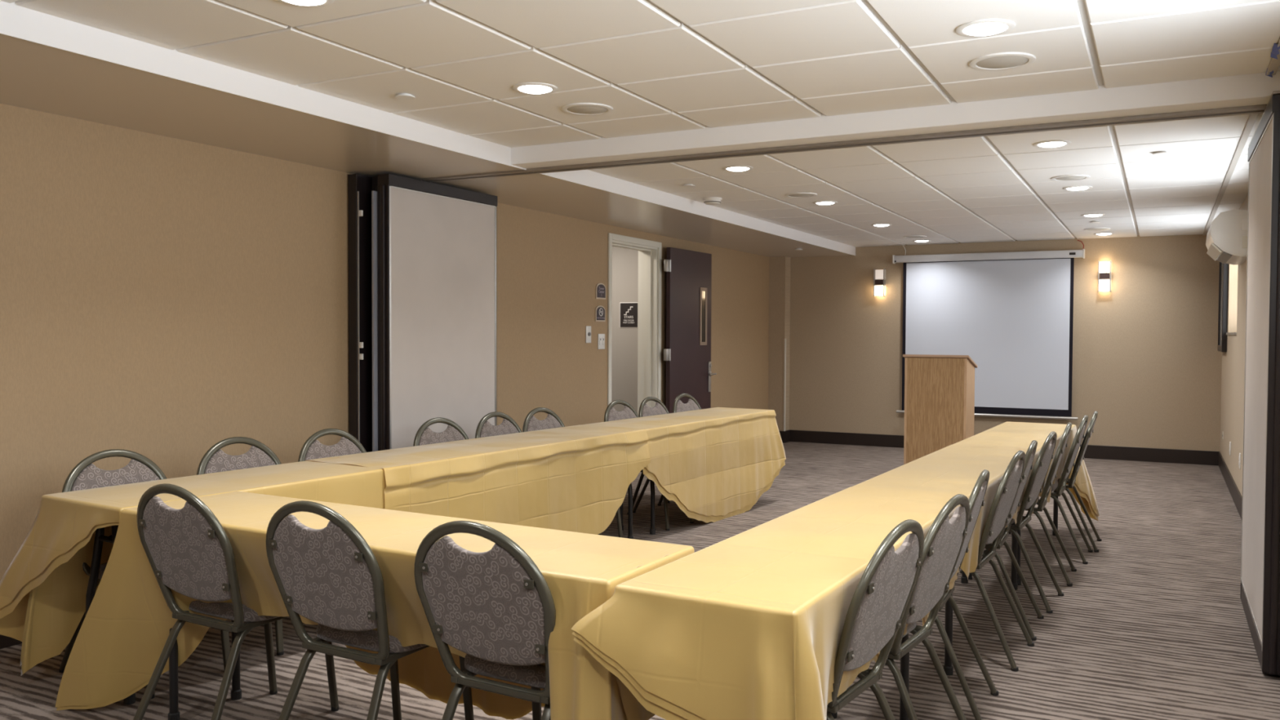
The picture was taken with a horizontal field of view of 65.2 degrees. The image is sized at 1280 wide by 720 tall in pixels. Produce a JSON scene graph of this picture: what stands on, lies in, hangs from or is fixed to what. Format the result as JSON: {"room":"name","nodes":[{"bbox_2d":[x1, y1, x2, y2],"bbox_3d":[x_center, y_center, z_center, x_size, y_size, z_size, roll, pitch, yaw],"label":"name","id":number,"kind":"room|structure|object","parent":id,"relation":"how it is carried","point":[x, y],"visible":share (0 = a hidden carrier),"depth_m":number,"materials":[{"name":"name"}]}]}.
{"room":"conference room","nodes":[
{"label":"conference room","id":0,"kind":"room"},
{"bbox_2d":[0,103,768,580],"bbox_3d":[-1.895,-0.113,6.034,0.200,2.600,15.340,1,2,28],"label":"wall","id":1,"kind":"structure","parent":0,"point":[165,300],"depth_m":5.13,"materials":[{"name":"beige paint"}]},
{"bbox_2d":[0,634,22,648],"bbox_3d":[-1.873,1.117,5.889,0.014,0.148,15.050,1,2,28],"label":"baseboard","id":2,"kind":"structure","parent":1,"relation":"attached to","point":[5,641],"depth_m":4.28,"materials":[{"name":"black"}]},
{"bbox_2d":[0,0,855,257],"bbox_3d":[-1.373,-1.212,5.678,1.061,0.194,15.240,1,2,28],"label":"ceiling soffit","id":3,"kind":"structure","parent":1,"relation":"attached to","point":[50,64],"depth_m":4.72,"materials":[{"name":"beige paint"}]},
{"bbox_2d":[585,325,591,342],"bbox_3d":[-0.437,-0.219,8.582,0.020,0.145,0.085,1,2,28],"label":"dimmer switch","id":4,"kind":"object","parent":1,"relation":"attached to","point":[588,328],"visible":1,"depth_m":8.57,"materials":[{"name":"white plastic"}]},
{"bbox_2d":[595,305,605,321],"bbox_3d":[-0.345,-0.407,8.755,0.017,0.140,0.168,1,2,28],"label":"wall plaque","id":5,"kind":"object","parent":1,"relation":"attached to","point":[600,312],"visible":1,"depth_m":8.74,"materials":[{"name":"grey"}]},
{"bbox_2d":[595,283,605,299],"bbox_3d":[-0.343,-0.604,8.757,0.014,0.140,0.168,1,2,28],"label":"wall plaque","id":6,"kind":"object","parent":1,"relation":"attached to","point":[600,289],"visible":1,"depth_m":8.74,"materials":[{"name":"grey"}]},
{"bbox_2d":[597,333,604,349],"bbox_3d":[-0.337,-0.162,8.783,0.013,0.135,0.115,1,2,28],"label":"light switch","id":7,"kind":"object","parent":1,"relation":"attached to","point":[601,337],"visible":1,"depth_m":8.77,"materials":[{"name":"white plastic"}]},
{"bbox_2d":[607,232,661,414],"bbox_3d":[-0.132,-0.018,9.401,0.221,2.245,1.045,1,2,28],"label":"door frame","id":8,"kind":"structure","parent":1,"relation":"attached to","point":[649,342],"depth_m":9.77,"materials":[{"name":"beige paint"}]},
{"bbox_2d":[663,247,716,413],"bbox_3d":[0.517,-0.019,10.168,0.117,2.188,1.011,1,2,30],"label":"door","id":9,"kind":"structure","parent":1,"relation":"in","point":[687,352],"depth_m":10.14,"materials":[{"name":"wood"}]},
{"bbox_2d":[611,246,638,413],"bbox_3d":[-1.131,-0.204,9.572,1.724,2.600,2.920,1,2,28],"label":"wall","id":10,"kind":"structure","parent":0,"point":[624,260],"depth_m":10.58,"materials":[{"name":"beige"}]},
{"bbox_2d":[619,302,638,327],"bbox_3d":[-0.116,-0.474,10.540,0.224,0.268,0.011,1,2,28],"label":"sign","id":11,"kind":"object","parent":10,"relation":"attached to","point":[628,310],"visible":0.99,"depth_m":10.54,"materials":[{"name":"black"}]},
{"bbox_2d":[0,0,1279,247],"bbox_3d":[0.402,-1.263,4.805,5.373,0.150,15.340,1,2,28],"label":"ceiling","id":12,"kind":"structure","parent":0,"point":[661,66],"depth_m":4.10,"materials":[{"name":"white tile"}]},
{"bbox_2d":[275,0,333,7],"bbox_3d":[-1.069,-1.142,3.162,0.196,0.018,0.196,1,2,28],"label":"recessed light","id":13,"kind":"object","parent":12,"relation":"in","point":[301,3],"visible":1,"depth_m":3.19,"materials":[{"name":"white"}]},
{"bbox_2d":[395,93,415,100],"bbox_3d":[-1.050,-1.179,4.471,0.088,0.013,0.088,1,2,28],"label":"sprinkler cover","id":14,"kind":"object","parent":12,"relation":"attached to","point":[406,96],"visible":1,"depth_m":4.45,"materials":[{"name":"white"}]},
{"bbox_2d":[512,82,557,94],"bbox_3d":[-0.455,-1.171,4.335,0.196,0.018,0.196,1,2,28],"label":"recessed light","id":15,"kind":"object","parent":12,"relation":"in","point":[531,88],"visible":1,"depth_m":4.30,"materials":[{"name":"white"}]},
{"bbox_2d":[561,102,613,115],"bbox_3d":[-0.249,-1.185,4.729,0.244,0.009,0.244,1,2,28],"label":"ceiling speaker","id":16,"kind":"object","parent":12,"relation":"attached to","point":[576,108],"visible":1,"depth_m":4.71,"materials":[{"name":"white"}]},
{"bbox_2d":[566,105,608,114],"bbox_3d":[-0.249,-1.185,4.729,0.196,0.005,0.196,1,2,28],"label":"grille","id":17,"kind":"object","parent":16,"relation":"attached to","point":[572,109],"depth_m":4.72,"materials":[{"name":"grey"}]},
{"bbox_2d":[702,196,721,204],"bbox_3d":[0.568,-1.243,7.845,0.150,0.051,0.150,1,2,28],"label":"smoke detector","id":18,"kind":"object","parent":12,"relation":"attached to","point":[711,200],"visible":1,"depth_m":7.79,"materials":[{"name":"white plastic"}]},
{"bbox_2d":[722,165,753,171],"bbox_3d":[0.627,-1.221,6.404,0.196,0.018,0.196,1,2,28],"label":"recessed light","id":19,"kind":"object","parent":12,"relation":"in","point":[731,168],"visible":1,"depth_m":6.36,"materials":[{"name":"white"}]},
{"bbox_2d":[784,192,817,197],"bbox_3d":[1.226,-1.255,7.614,0.244,0.009,0.244,1,2,28],"label":"ceiling speaker","id":20,"kind":"object","parent":12,"relation":"attached to","point":[792,194],"visible":1,"depth_m":7.58,"materials":[{"name":"white"}]},
{"bbox_2d":[788,193,813,196],"bbox_3d":[1.226,-1.255,7.614,0.196,0.005,0.196,1,2,28],"label":"grille","id":21,"kind":"object","parent":20,"relation":"attached to","point":[789,194],"depth_m":7.59,"materials":[{"name":"grey"}]},
{"bbox_2d":[813,200,837,204],"bbox_3d":[1.493,-1.261,8.061,0.196,0.018,0.196,1,2,28],"label":"recessed light","id":22,"kind":"object","parent":12,"relation":"in","point":[820,202],"visible":1,"depth_m":8.02,"materials":[{"name":"white"}]},
{"bbox_2d":[416,104,1266,182],"bbox_3d":[0.615,-1.097,5.273,4.923,0.014,0.111,1,2,28],"label":"partition track","id":23,"kind":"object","parent":12,"relation":"attached to","point":[1260,108],"depth_m":4.93,"materials":[{"name":"silver metal"}]},
{"bbox_2d":[348,173,497,452],"bbox_3d":[-1.375,0.015,6.496,0.270,2.300,1.154,1,2,28],"label":"wall","id":24,"kind":"structure","parent":23,"relation":"hanging from","point":[423,255],"depth_m":6.20,"materials":[{"name":"grey plastic"}]},
{"bbox_2d":[1240,90,1279,675],"bbox_3d":[2.839,0.086,4.455,0.180,2.302,1.286,1,2,28],"label":"partition","id":25,"kind":"structure","parent":23,"relation":"hanging from","point":[1260,592],"depth_m":4.12,"materials":[{"name":"white paint"}]},
{"bbox_2d":[955,18,1015,37],"bbox_3d":[1.193,-1.140,3.457,0.196,0.018,0.196,1,2,28],"label":"recessed light","id":26,"kind":"object","parent":12,"relation":"in","point":[986,27],"visible":1,"depth_m":3.43,"materials":[{"name":"white"}]},
{"bbox_2d":[968,52,1035,71],"bbox_3d":[1.404,-1.155,3.877,0.244,0.009,0.244,1,2,28],"label":"ceiling speaker","id":27,"kind":"object","parent":12,"relation":"attached to","point":[1003,60],"visible":1,"depth_m":3.86,"materials":[{"name":"white"}]},
{"bbox_2d":[975,55,1028,68],"bbox_3d":[1.404,-1.155,3.877,0.196,0.005,0.196,1,2,28],"label":"grille","id":28,"kind":"object","parent":27,"relation":"attached to","point":[984,61],"depth_m":3.86,"materials":[{"name":"grey"}]},
{"bbox_2d":[1032,139,1071,147],"bbox_3d":[2.282,-1.191,5.539,0.196,0.018,0.196,1,2,28],"label":"recessed light","id":29,"kind":"object","parent":12,"relation":"in","point":[1058,143],"visible":1,"depth_m":5.50,"materials":[{"name":"white"}]},
{"bbox_2d":[1050,174,1089,181],"bbox_3d":[2.896,-1.224,6.730,0.244,0.009,0.244,1,2,28],"label":"ceiling speaker","id":30,"kind":"object","parent":12,"relation":"attached to","point":[1067,177],"visible":1,"depth_m":6.71,"materials":[{"name":"white"}]},
{"bbox_2d":[1055,176,1085,180],"bbox_3d":[2.896,-1.224,6.730,0.196,0.005,0.196,1,2,28],"label":"grille","id":31,"kind":"object","parent":30,"relation":"attached to","point":[1057,178],"depth_m":6.73,"materials":[{"name":"grey"}]},
{"bbox_2d":[1062,185,1092,190],"bbox_3d":[3.149,-1.231,7.196,0.196,0.018,0.196,1,2,28],"label":"recessed light","id":32,"kind":"object","parent":12,"relation":"in","point":[1081,187],"visible":1,"depth_m":7.15,"materials":[{"name":"white"}]},
{"bbox_2d":[1270,43,1279,59],"bbox_3d":[2.341,-1.136,3.681,0.024,0.029,0.140,1,2,28],"label":"tape","id":33,"kind":"object","parent":12,"relation":"attached to","point":[1275,51],"visible":1,"depth_m":3.69,"materials":[{"name":"blue"}]},
{"bbox_2d":[0,441,1279,719],"bbox_3d":[-0.496,1.263,5.279,7.423,0.100,15.440,1,2,28],"label":"floor","id":34,"kind":"structure","parent":0,"point":[1154,626],"depth_m":4.48,"materials":[{"name":"carpet"}]},
{"bbox_2d":[84,524,135,704],"bbox_3d":[-1.545,0.863,4.384,0.490,0.738,1.800,1,2,32],"label":"folding table","id":35,"kind":"object","parent":34,"relation":"on","point":[100,536],"visible":0.18,"depth_m":3.73,"materials":[{"name":"metal"}]},
{"bbox_2d":[0,457,398,675],"bbox_3d":[-1.768,0.838,4.263,0.839,0.697,1.550,1,2,32],"label":"tablecloth","id":36,"kind":"object","parent":35,"relation":"on","point":[43,588],"visible":0.55,"depth_m":3.84,"materials":[{"name":"fabric"}]},
{"bbox_2d":[58,448,230,698],"bbox_3d":[-1.954,0.806,3.972,0.596,0.870,0.457,1,2,33],"label":"banquet chair","id":37,"kind":"object","parent":34,"relation":"on","point":[85,475],"visible":0.32,"depth_m":4.02,"materials":[{"name":"beige fabric"}]},
{"bbox_2d":[71,458,159,491],"bbox_3d":[-2.117,0.591,4.072,0.125,0.350,0.403,1,2,33],"label":"cushion","id":38,"kind":"object","parent":37,"relation":"on","point":[85,475],"depth_m":4.06,"materials":[{"name":"beige fabric"}]},
{"bbox_2d":[168,620,241,719],"bbox_3d":[-0.818,0.899,3.158,1.860,0.738,0.450,1,2,29],"label":"folding table","id":39,"kind":"object","parent":34,"relation":"on","point":[236,691],"visible":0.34,"depth_m":3.46,"materials":[{"name":"metal"}]},
{"bbox_2d":[55,491,694,719],"bbox_3d":[-0.942,0.891,3.231,2.314,0.751,0.618,1,2,29],"label":"tablecloth","id":40,"kind":"object","parent":39,"relation":"on","point":[122,637],"visible":0.44,"depth_m":3.22,"materials":[{"name":"fabric"}]},
{"bbox_2d":[133,483,338,719],"bbox_3d":[-1.371,0.824,3.415,0.457,0.870,0.596,1,2,30],"label":"banquet chair","id":41,"kind":"object","parent":34,"relation":"on","point":[188,552],"visible":0.8,"depth_m":3.24,"materials":[{"name":"fabric"}]},
{"bbox_2d":[142,496,231,601],"bbox_3d":[-1.468,0.616,3.241,0.403,0.350,0.125,1,2,30],"label":"cushion","id":42,"kind":"object","parent":41,"relation":"on","point":[184,548],"depth_m":3.22,"materials":[{"name":"beige fabric"}]},
{"bbox_2d":[196,436,284,655],"bbox_3d":[-1.651,0.794,4.476,0.596,0.870,0.457,1,2,33],"label":"banquet chair","id":43,"kind":"object","parent":34,"relation":"on","point":[215,460],"visible":0.31,"depth_m":4.55,"materials":[{"name":"beige fabric"}]},
{"bbox_2d":[204,445,275,474],"bbox_3d":[-1.813,0.579,4.578,0.125,0.350,0.403,1,2,33],"label":"cushion","id":44,"kind":"object","parent":43,"relation":"on","point":[215,460],"depth_m":4.57,"materials":[{"name":"beige fabric"}]},
{"bbox_2d":[297,428,366,462],"bbox_3d":[-1.348,0.784,4.903,0.596,0.870,0.457,1,2,31],"label":"banquet chair","id":45,"kind":"object","parent":34,"relation":"on","point":[312,449],"visible":0.21,"depth_m":5.00,"materials":[{"name":"beige fabric"}]},
{"bbox_2d":[305,436,361,460],"bbox_3d":[-1.514,0.569,5.000,0.125,0.350,0.403,1,2,31],"label":"cushion","id":46,"kind":"object","parent":45,"relation":"on","point":[314,449],"depth_m":4.99,"materials":[{"name":"beige fabric"}]},
{"bbox_2d":[266,500,474,719],"bbox_3d":[-0.826,0.834,3.103,0.457,0.870,0.596,1,2,30],"label":"banquet chair","id":47,"kind":"object","parent":34,"relation":"on","point":[330,576],"visible":0.83,"depth_m":2.93,"materials":[{"name":"beige fabric"}]},
{"bbox_2d":[272,514,377,631],"bbox_3d":[-0.922,0.626,2.927,0.403,0.350,0.125,1,2,30],"label":"cushion","id":48,"kind":"object","parent":47,"relation":"on","point":[326,576],"depth_m":2.91,"materials":[{"name":"beige fabric"}]},
{"bbox_2d":[413,417,468,446],"bbox_3d":[-0.943,0.768,5.571,0.596,0.870,0.457,1,2,34],"label":"banquet chair","id":49,"kind":"object","parent":34,"relation":"on","point":[424,435],"visible":0.2,"depth_m":5.67,"materials":[{"name":"beige fabric"}]},
{"bbox_2d":[418,425,465,445],"bbox_3d":[-1.105,0.553,5.674,0.125,0.350,0.403,1,2,34],"label":"cushion","id":50,"kind":"object","parent":49,"relation":"on","point":[452,433],"depth_m":5.67,"materials":[{"name":"beige fabric"}]},
{"bbox_2d":[413,520,555,719],"bbox_3d":[-0.313,0.844,2.806,0.457,0.870,0.596,1,2,30],"label":"banquet chair","id":51,"kind":"object","parent":34,"relation":"on","point":[495,606],"visible":0.85,"depth_m":2.63,"materials":[{"name":"grey fabric"}]},
{"bbox_2d":[422,535,545,665],"bbox_3d":[-0.410,0.636,2.631,0.403,0.350,0.125,1,2,30],"label":"cushion","id":52,"kind":"object","parent":51,"relation":"on","point":[489,606],"depth_m":2.61,"materials":[{"name":"grey fabric"}]},
{"bbox_2d":[475,411,522,438],"bbox_3d":[-0.676,0.757,6.016,0.596,0.870,0.457,1,2,32],"label":"banquet chair","id":53,"kind":"object","parent":34,"relation":"on","point":[484,428],"visible":0.19,"depth_m":6.11,"materials":[{"name":"beige fabric"}]},
{"bbox_2d":[480,418,519,437],"bbox_3d":[-0.841,0.542,6.114,0.125,0.350,0.403,1,2,32],"label":"cushion","id":54,"kind":"object","parent":53,"relation":"on","point":[508,426],"depth_m":6.11,"materials":[{"name":"beige fabric"}]},
{"bbox_2d":[522,407,622,537],"bbox_3d":[-0.438,0.748,6.396,0.596,0.870,0.457,1,2,33],"label":"banquet chair","id":55,"kind":"object","parent":34,"relation":"on","point":[531,423],"visible":0.24,"depth_m":6.45,"materials":[{"name":"beige fabric"}]},
{"bbox_2d":[527,413,561,431],"bbox_3d":[-0.602,0.533,6.496,0.125,0.350,0.403,1,2,33],"label":"cushion","id":56,"kind":"object","parent":55,"relation":"on","point":[552,420],"depth_m":6.49,"materials":[{"name":"beige fabric"}]},
{"bbox_2d":[598,483,633,538],"bbox_3d":[-0.579,0.827,5.926,0.490,0.738,1.800,1,2,32],"label":"folding table","id":57,"kind":"object","parent":34,"relation":"on","point":[629,488],"visible":0.15,"depth_m":6.50,"materials":[{"name":"metal"}]},
{"bbox_2d":[305,424,650,534],"bbox_3d":[-0.774,0.794,5.582,0.580,0.680,2.246,1,2,32],"label":"tablecloth","id":58,"kind":"object","parent":57,"relation":"on","point":[575,478],"visible":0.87,"depth_m":5.40,"materials":[{"name":"fabric"}]},
{"bbox_2d":[619,480,655,534],"bbox_3d":[0.377,0.790,7.451,0.490,0.738,1.800,1,2,32],"label":"folding table","id":59,"kind":"object","parent":34,"relation":"on","point":[652,531],"visible":0.2,"depth_m":6.74,"materials":[{"name":"metal"}]},
{"bbox_2d":[582,407,786,522],"bbox_3d":[0.369,0.797,7.388,0.608,0.770,2.154,1,2,32],"label":"tablecloth","id":60,"kind":"object","parent":59,"relation":"on","point":[716,464],"visible":0.85,"depth_m":7.22,"materials":[{"name":"fabric"}]},
{"bbox_2d":[604,400,693,530],"bbox_3d":[0.051,0.730,7.160,0.596,0.870,0.457,1,2,34],"label":"banquet chair","id":61,"kind":"object","parent":34,"relation":"on","point":[628,411],"visible":0.17,"depth_m":7.24,"materials":[{"name":"beige fabric"}]},
{"bbox_2d":[608,405,636,421],"bbox_3d":[-0.110,0.515,7.263,0.125,0.350,0.403,1,2,34],"label":"cushion","id":62,"kind":"object","parent":61,"relation":"on","point":[628,411],"depth_m":7.27,"materials":[{"name":"beige fabric"}]},
{"bbox_2d":[632,396,669,512],"bbox_3d":[0.296,0.721,7.561,0.596,0.870,0.457,1,2,32],"label":"banquet chair","id":63,"kind":"object","parent":34,"relation":"on","point":[660,408],"visible":0.23,"depth_m":7.61,"materials":[{"name":"beige fabric"}]},
{"bbox_2d":[642,402,666,417],"bbox_3d":[0.131,0.505,7.659,0.125,0.350,0.403,1,2,32],"label":"cushion","id":64,"kind":"object","parent":63,"relation":"on","point":[660,408],"depth_m":7.66,"materials":[{"name":"beige fabric"}]},
{"bbox_2d":[666,393,701,502],"bbox_3d":[0.568,0.710,7.996,0.596,0.870,0.457,1,2,34],"label":"banquet chair","id":65,"kind":"object","parent":34,"relation":"on","point":[692,404],"visible":0.25,"depth_m":8.09,"materials":[{"name":"beige fabric"}]},
{"bbox_2d":[675,398,699,412],"bbox_3d":[0.406,0.495,8.099,0.125,0.350,0.403,1,2,34],"label":"cushion","id":66,"kind":"object","parent":65,"relation":"on","point":[692,404],"depth_m":8.10,"materials":[{"name":"beige fabric"}]},
{"bbox_2d":[831,633,909,719],"bbox_3d":[0.583,0.906,3.102,0.445,0.738,1.785,1,2,30],"label":"folding table","id":67,"kind":"object","parent":34,"relation":"on","point":[904,660],"visible":0.1,"depth_m":3.40,"materials":[{"name":"metal"}]},
{"bbox_2d":[571,486,968,719],"bbox_3d":[0.579,0.884,3.073,0.665,0.712,1.888,1,2,30],"label":"tablecloth","id":68,"kind":"object","parent":67,"relation":"on","point":[748,624],"visible":0.7,"depth_m":2.37,"materials":[{"name":"fabric"}]},
{"bbox_2d":[826,519,924,719],"bbox_3d":[0.478,0.849,2.764,0.596,0.870,0.457,1,2,35],"label":"banquet chair","id":69,"kind":"object","parent":34,"relation":"on","point":[881,597],"visible":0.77,"depth_m":2.61,"materials":[{"name":"beige fabric"}]},
{"bbox_2d":[843,533,919,671],"bbox_3d":[0.640,0.640,2.647,0.125,0.350,0.403,1,2,35],"label":"cushion","id":70,"kind":"object","parent":69,"relation":"on","point":[885,588],"depth_m":2.60,"materials":[{"name":"beige fabric"}]},
{"bbox_2d":[885,493,969,719],"bbox_3d":[0.745,0.839,3.184,0.596,0.870,0.457,1,2,34],"label":"banquet chair","id":71,"kind":"object","parent":34,"relation":"on","point":[944,541],"visible":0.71,"depth_m":3.04,"materials":[{"name":"beige fabric"}]},
{"bbox_2d":[906,506,965,624],"bbox_3d":[0.908,0.630,3.070,0.125,0.350,0.403,1,2,34],"label":"cushion","id":72,"kind":"object","parent":71,"relation":"on","point":[944,541],"depth_m":3.03,"materials":[{"name":"beige fabric"}]},
{"bbox_2d":[902,354,977,464],"bbox_3d":[2.794,0.534,9.316,0.586,1.172,0.497,1,2,28],"label":"lectern","id":73,"kind":"object","parent":34,"relation":"on","point":[940,389],"visible":0.69,"depth_m":9.11,"materials":[{"name":"brown wood"}]},
{"bbox_2d":[884,522,1017,675],"bbox_3d":[1.469,0.869,4.657,0.445,0.738,1.785,1,2,30],"label":"folding table","id":74,"kind":"object","parent":34,"relation":"on","point":[948,667],"visible":0.19,"depth_m":3.98,"materials":[{"name":"metal"}]},
{"bbox_2d":[853,444,1039,579],"bbox_3d":[1.461,0.677,4.665,0.491,0.373,1.880,1,2,30],"label":"tablecloth","id":75,"kind":"object","parent":74,"relation":"on","point":[953,469],"visible":0.48,"depth_m":4.35,"materials":[{"name":"fabric"}]},
{"bbox_2d":[934,469,998,719],"bbox_3d":[1.000,0.826,3.708,0.596,0.870,0.457,1,2,26],"label":"banquet chair","id":76,"kind":"object","parent":34,"relation":"on","point":[976,500],"visible":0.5,"depth_m":3.58,"materials":[{"name":"metal"}]},
{"bbox_2d":[950,480,986,579],"bbox_3d":[1.178,0.617,3.618,0.125,0.350,0.403,1,2,26],"label":"cushion","id":77,"kind":"object","parent":76,"relation":"on","point":[976,500],"depth_m":3.59,"materials":[{"name":"beige fabric"}]},
{"bbox_2d":[970,450,1034,671],"bbox_3d":[1.367,0.811,4.332,0.596,0.870,0.457,1,2,31],"label":"banquet chair","id":78,"kind":"object","parent":34,"relation":"on","point":[1005,495],"visible":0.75,"depth_m":4.14,"materials":[{"name":"beige fabric"}]},
{"bbox_2d":[986,459,1022,544],"bbox_3d":[1.536,0.602,4.227,0.125,0.350,0.403,1,2,31],"label":"cushion","id":79,"kind":"object","parent":78,"relation":"on","point":[1007,489],"depth_m":4.15,"materials":[{"name":"beige fabric"}]},
{"bbox_2d":[968,489,1058,585],"bbox_3d":[2.354,0.831,6.212,0.445,0.738,1.785,1,2,30],"label":"folding table","id":80,"kind":"object","parent":34,"relation":"on","point":[1055,504],"visible":0.11,"depth_m":5.54,"materials":[{"name":"metal"}]},
{"bbox_2d":[954,421,1099,520],"bbox_3d":[2.431,0.799,6.284,0.667,0.690,2.008,1,2,30],"label":"tablecloth","id":81,"kind":"object","parent":80,"relation":"on","point":[1014,435],"visible":0.44,"depth_m":6.37,"materials":[{"name":"fabric"}]},
{"bbox_2d":[984,440,1044,640],"bbox_3d":[1.580,0.801,4.730,0.596,0.870,0.457,1,2,27],"label":"banquet chair","id":82,"kind":"object","parent":34,"relation":"on","point":[1029,455],"visible":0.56,"depth_m":4.55,"materials":[{"name":"metal"}]},
{"bbox_2d":[1006,448,1035,525],"bbox_3d":[1.756,0.592,4.637,0.125,0.350,0.403,1,2,27],"label":"cushion","id":83,"kind":"object","parent":82,"relation":"on","point":[1029,455],"depth_m":4.56,"materials":[{"name":"beige fabric"}]},
{"bbox_2d":[960,422,1076,586],"bbox_3d":[2.157,0.778,5.692,0.596,0.870,0.457,1,2,27],"label":"banquet chair","id":84,"kind":"object","parent":34,"relation":"on","point":[1041,503],"visible":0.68,"depth_m":5.47,"materials":[{"name":"metal"}]},
{"bbox_2d":[1043,430,1070,492],"bbox_3d":[2.332,0.569,5.599,0.125,0.350,0.403,1,2,27],"label":"cushion","id":85,"kind":"object","parent":84,"relation":"on","point":[1051,475],"depth_m":5.43,"materials":[{"name":"beige fabric"}]},
{"bbox_2d":[1008,431,1063,613],"bbox_3d":[1.851,0.790,5.173,0.596,0.870,0.457,1,2,31],"label":"banquet chair","id":86,"kind":"object","parent":34,"relation":"on","point":[1040,469],"visible":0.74,"depth_m":4.97,"materials":[{"name":"beige fabric"}]},
{"bbox_2d":[1025,439,1054,509],"bbox_3d":[2.021,0.582,5.068,0.125,0.350,0.403,1,2,31],"label":"cushion","id":87,"kind":"object","parent":86,"relation":"on","point":[1041,467],"depth_m":4.97,"materials":[{"name":"beige fabric"}]},
{"bbox_2d":[985,414,1093,564],"bbox_3d":[2.483,0.765,6.220,0.596,0.870,0.457,1,2,29],"label":"banquet chair","id":88,"kind":"object","parent":34,"relation":"on","point":[1060,487],"visible":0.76,"depth_m":6.01,"materials":[{"name":"metal"}]},
{"bbox_2d":[1062,422,1086,479],"bbox_3d":[2.656,0.557,6.121,0.125,0.350,0.403,1,2,29],"label":"cushion","id":89,"kind":"object","parent":88,"relation":"on","point":[1075,446],"depth_m":5.96,"materials":[{"name":"beige fabric"}]},
{"bbox_2d":[1008,410,1102,552],"bbox_3d":[2.692,0.758,6.543,0.596,0.870,0.457,1,2,27],"label":"banquet chair","id":90,"kind":"object","parent":34,"relation":"on","point":[1072,480],"visible":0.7,"depth_m":6.31,"materials":[{"name":"metal"}]},
{"bbox_2d":[1073,417,1096,471],"bbox_3d":[2.867,0.549,6.449,0.125,0.350,0.403,1,2,27],"label":"cushion","id":91,"kind":"object","parent":90,"relation":"on","point":[1090,428],"depth_m":6.27,"materials":[{"name":"beige fabric"}]},
{"bbox_2d":[768,234,1222,451],"bbox_3d":[3.895,-0.234,11.525,5.373,2.600,0.340,1,2,28],"label":"wall","id":92,"kind":"structure","parent":0,"point":[1146,356],"depth_m":11.02,"materials":[{"name":"beige paint"}]},
{"bbox_2d":[783,338,786,431],"bbox_3d":[1.803,0.309,12.443,0.020,1.152,0.019,1,2,28],"label":"trim","id":93,"kind":"structure","parent":92,"relation":"attached to","point":[784,365],"depth_m":12.44,"materials":[{"name":"beige paint"}]},
{"bbox_2d":[873,268,885,296],"bbox_3d":[2.880,-0.928,12.004,0.128,0.332,0.103,1,2,28],"label":"wall sconce","id":94,"kind":"object","parent":92,"relation":"attached to","point":[879,279],"visible":1,"depth_m":11.96,"materials":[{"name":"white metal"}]},
{"bbox_2d":[892,240,1084,420],"bbox_3d":[3.938,-0.353,11.444,2.084,1.999,0.106,1,2,28],"label":"projection screen","id":95,"kind":"object","parent":92,"relation":"attached to","point":[1011,313],"visible":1,"depth_m":11.35,"materials":[{"name":"grey"}]},
{"bbox_2d":[779,429,1220,465],"bbox_3d":[3.830,0.993,11.496,4.923,0.148,0.204,1,2,28],"label":"baseboard","id":96,"kind":"structure","parent":92,"relation":"attached to","point":[1092,451],"depth_m":10.97,"materials":[{"name":"black"}]},
{"bbox_2d":[1097,260,1111,292],"bbox_3d":[5.051,-0.907,10.868,0.128,0.340,0.103,1,2,28],"label":"wall sconce","id":97,"kind":"object","parent":92,"relation":"attached to","point":[1104,273],"visible":1,"depth_m":10.83,"materials":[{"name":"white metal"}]},
{"bbox_2d":[1202,37,1279,235],"bbox_3d":[2.379,-1.156,3.717,0.032,0.031,15.240,1,2,28],"label":"trim","id":98,"kind":"structure","parent":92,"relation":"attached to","point":[1273,65],"depth_m":5.67,"materials":[{"name":"beige"}]},
{"bbox_2d":[1220,194,1248,497],"bbox_3d":[2.667,-0.031,3.650,0.250,2.600,15.340,1,2,28],"label":"wall","id":99,"kind":"structure","parent":0,"point":[1233,370],"depth_m":8.34,"materials":[{"name":"paint"}]},
{"bbox_2d":[511,71,1279,168],"bbox_3d":[1.062,-1.187,4.980,3.902,0.186,0.320,1,2,28],"label":"ceiling beam","id":100,"kind":"structure","parent":99,"relation":"attached to","point":[1254,89],"depth_m":4.67,"materials":[{"name":"white paint"}]},
{"bbox_2d":[1217,262,1228,351],"bbox_3d":[5.804,-0.585,9.954,0.045,1.000,0.800,1,2,28],"label":"wall-mounted television","id":101,"kind":"object","parent":99,"relation":"attached to","point":[1224,268],"visible":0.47,"depth_m":9.61,"materials":[{"name":"black"}]},
{"bbox_2d":[1205,208,1248,264],"bbox_3d":[4.514,-0.933,7.693,0.250,0.345,0.966,1,2,28],"label":"air conditioner","id":102,"kind":"object","parent":99,"relation":"attached to","point":[1226,242],"visible":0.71,"depth_m":7.28,"materials":[{"name":"white plastic"}]},
{"bbox_2d":[1217,251,1232,263],"bbox_3d":[4.503,-0.786,7.706,0.061,0.036,0.900,1,2,28],"label":"outlet","id":103,"kind":"object","parent":102,"relation":"attached to","point":[1224,257],"depth_m":7.60,"materials":[{"name":"grey plastic"}]},
{"bbox_2d":[1241,218,1248,230],"bbox_3d":[4.373,-0.979,7.224,0.043,0.080,0.006,1,2,28],"label":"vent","id":104,"kind":"object","parent":102,"relation":"attached to","point":[1244,221],"depth_m":7.22,"materials":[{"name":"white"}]},
{"bbox_2d":[1217,451,1242,519],"bbox_3d":[2.521,1.194,3.700,0.014,0.148,15.240,1,2,28],"label":"baseboard","id":105,"kind":"structure","parent":99,"relation":"attached to","point":[1233,490],"depth_m":8.46,"materials":[{"name":"black"}]},
{"bbox_2d":[1226,264,1238,334],"bbox_3d":[5.383,-0.633,8.926,0.182,0.822,1.330,1,2,28],"label":"window","id":106,"kind":"structure","parent":99,"relation":"in","point":[1233,289],"depth_m":9.52,"materials":[{"name":"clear glass"}]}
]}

